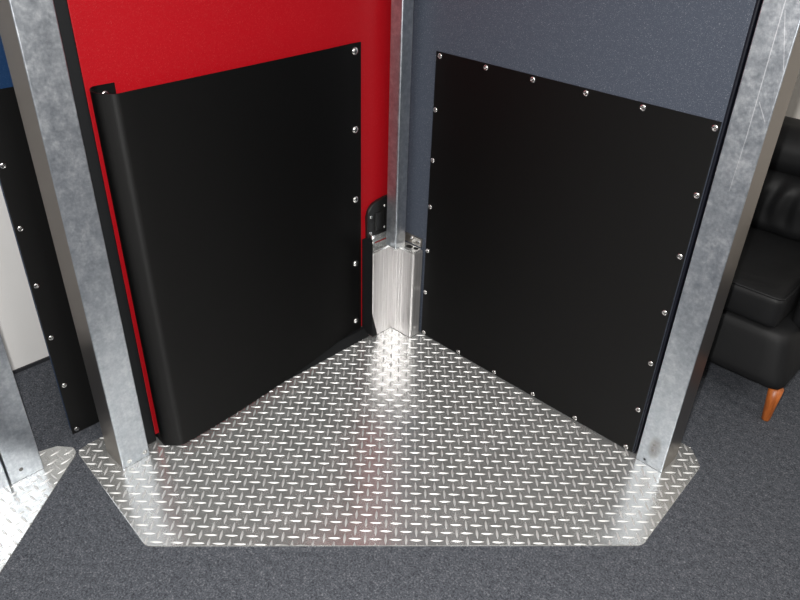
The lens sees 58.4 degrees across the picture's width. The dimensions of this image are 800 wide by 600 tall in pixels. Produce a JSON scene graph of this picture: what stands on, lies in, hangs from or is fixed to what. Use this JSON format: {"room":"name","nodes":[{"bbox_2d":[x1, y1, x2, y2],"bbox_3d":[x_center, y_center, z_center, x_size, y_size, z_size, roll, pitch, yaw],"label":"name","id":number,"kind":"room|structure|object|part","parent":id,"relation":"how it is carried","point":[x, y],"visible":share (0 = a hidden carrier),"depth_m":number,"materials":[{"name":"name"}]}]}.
{"room":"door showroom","nodes":[
{"label":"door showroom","id":0,"kind":"room"},
{"bbox_2d":[0,186,48,370],"bbox_3d":[-1.990,-0.547,1.314,0.100,2.620,7.060,29,41,36],"label":"wall","id":1,"kind":"structure","parent":0,"point":[21,333],"depth_m":2.44,"materials":[{"name":"white paint"}]},
{"bbox_2d":[13,356,49,373],"bbox_3d":[-1.989,0.579,1.973,0.008,0.012,7.060,29,41,36],"label":"baseboard","id":2,"kind":"structure","parent":1,"relation":"attached to","point":[47,358],"depth_m":2.56,"materials":[{"name":"black"}]},
{"bbox_2d":[0,360,799,599],"bbox_3d":[-0.097,1.636,0.445,5.512,0.050,7.260,29,41,36],"label":"floor","id":3,"kind":"structure","parent":0,"point":[733,532],"depth_m":1.93,"materials":[{"name":"grey carpet"}]},
{"bbox_2d":[0,446,75,572],"bbox_3d":[-1.397,0.774,1.699,0.940,0.006,1.411,29,41,36],"label":"plate","id":4,"kind":"object","parent":3,"relation":"on","point":[21,502],"visible":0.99,"depth_m":2.05,"materials":[{"name":"metal"}]},
{"bbox_2d":[0,460,8,489],"bbox_3d":[-1.176,-0.394,1.506,0.103,2.196,0.094,29,41,36],"label":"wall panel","id":5,"kind":"object","parent":4,"relation":"on","point":[4,482],"visible":1,"depth_m":2.06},
{"bbox_2d":[0,334,43,483],"bbox_3d":[-1.105,-0.430,1.566,0.106,2.195,0.094,29,41,36],"label":"post","id":6,"kind":"object","parent":4,"relation":"on","point":[20,458],"visible":0.98,"depth_m":2.03,"materials":[{"name":"grey metal"}]},
{"bbox_2d":[0,35,98,433],"bbox_3d":[-0.724,-0.622,1.970,0.024,2.116,0.825,29,41,36],"label":"door","id":7,"kind":"structure","parent":3,"relation":"on","point":[19,185],"depth_m":1.97,"materials":[{"name":"black rubber"}]},
{"bbox_2d":[79,326,699,546],"bbox_3d":[-0.015,0.490,2.228,1.417,0.006,1.434,29,41,36],"label":"plate","id":8,"kind":"object","parent":3,"relation":"on","point":[393,438],"visible":0.76,"depth_m":2.18,"materials":[{"name":"metal"}]},
{"bbox_2d":[0,0,149,468],"bbox_3d":[-0.806,-0.458,1.627,0.106,2.195,0.088,29,41,36],"label":"post","id":9,"kind":"object","parent":8,"relation":"on","point":[29,29],"visible":1,"depth_m":1.74,"materials":[{"name":"grey metal"}]},
{"bbox_2d":[372,239,422,336],"bbox_3d":[-0.030,-0.030,2.704,0.152,0.371,0.152,29,41,36],"label":"guard","id":10,"kind":"object","parent":8,"relation":"on","point":[396,280],"visible":0.98,"depth_m":2.69,"materials":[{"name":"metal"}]},
{"bbox_3d":[-0.026,-0.186,2.610,0.147,0.005,0.146,29,41,36],"label":"plate","id":11,"kind":"part","parent":10,"relation":"part of","materials":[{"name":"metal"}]},
{"bbox_2d":[386,0,413,247],"bbox_3d":[0.010,-0.981,2.157,0.052,1.824,0.052,29,41,36],"label":"pole","id":12,"kind":"object","parent":8,"relation":"on","point":[401,10],"visible":1,"depth_m":2.37,"materials":[{"name":"metal"}]},
{"bbox_2d":[53,0,390,445],"bbox_3d":[-0.373,-0.618,1.981,0.143,2.114,1.064,29,41,36],"label":"door","id":13,"kind":"structure","parent":12,"relation":"attached to","point":[236,151],"depth_m":2.06,"materials":[{"name":"black rubber"}]},
{"bbox_3d":[-0.076,-0.236,2.650,0.003,0.034,0.094,29,41,36],"label":"backing plate","id":14,"kind":"part","parent":13,"relation":"part of","materials":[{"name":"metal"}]},
{"bbox_2d":[405,0,762,452],"bbox_3d":[0.406,-0.618,2.023,1.076,2.114,0.050,29,41,36],"label":"door","id":15,"kind":"structure","parent":12,"relation":"attached to","point":[564,155],"depth_m":2.10,"materials":[{"name":"black rubber"}]},
{"bbox_2d":[636,0,799,471],"bbox_3d":[0.840,-0.434,1.679,0.088,2.195,0.102,29,41,36],"label":"post","id":16,"kind":"object","parent":8,"relation":"on","point":[772,66],"visible":1,"depth_m":1.78,"materials":[{"name":"grey metal"}]},
{"bbox_2d":[707,116,799,420],"bbox_3d":[1.138,-0.313,2.793,1.200,0.833,0.875,29,41,36],"label":"sofa","id":17,"kind":"object","parent":3,"relation":"on","point":[757,337],"visible":0.17,"depth_m":2.39,"materials":[{"name":"black leather"}]},
{"bbox_2d":[724,226,799,326],"bbox_3d":[1.017,-0.266,2.753,1.081,0.142,0.615,29,41,36],"label":"seat cushion","id":18,"kind":"object","parent":17,"relation":"on","point":[764,291],"depth_m":2.35,"materials":[{"name":"black leather"}]},
{"bbox_3d":[1.244,0.348,2.404,0.047,0.133,0.046,29,41,36],"label":"leg","id":19,"kind":"part","parent":17,"relation":"part of","materials":[{"name":"orange wood"}]},
{"bbox_2d":[750,169,799,241],"bbox_3d":[1.146,-0.500,2.815,1.000,0.246,0.239,29,41,36],"label":"lumbar cushion","id":20,"kind":"object","parent":17,"relation":"on","point":[776,217],"depth_m":2.53,"materials":[{"name":"black leather"}]},
{"bbox_3d":[1.193,-0.665,2.746,1.040,0.182,0.258,29,41,36],"label":"backrest","id":21,"kind":"part","parent":17,"relation":"part of","materials":[{"name":"black leather"}]},
{"bbox_3d":[1.577,-0.143,2.498,0.098,0.297,0.747,29,41,36],"label":"armrest","id":22,"kind":"part","parent":17,"relation":"part of","materials":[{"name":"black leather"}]},
{"bbox_2d":[785,70,799,118],"bbox_3d":[2.446,-0.789,1.943,5.512,2.620,0.100,29,41,36],"label":"wall","id":23,"kind":"structure","parent":0,"point":[793,110],"depth_m":2.85,"materials":[{"name":"white paint"}]}
]}

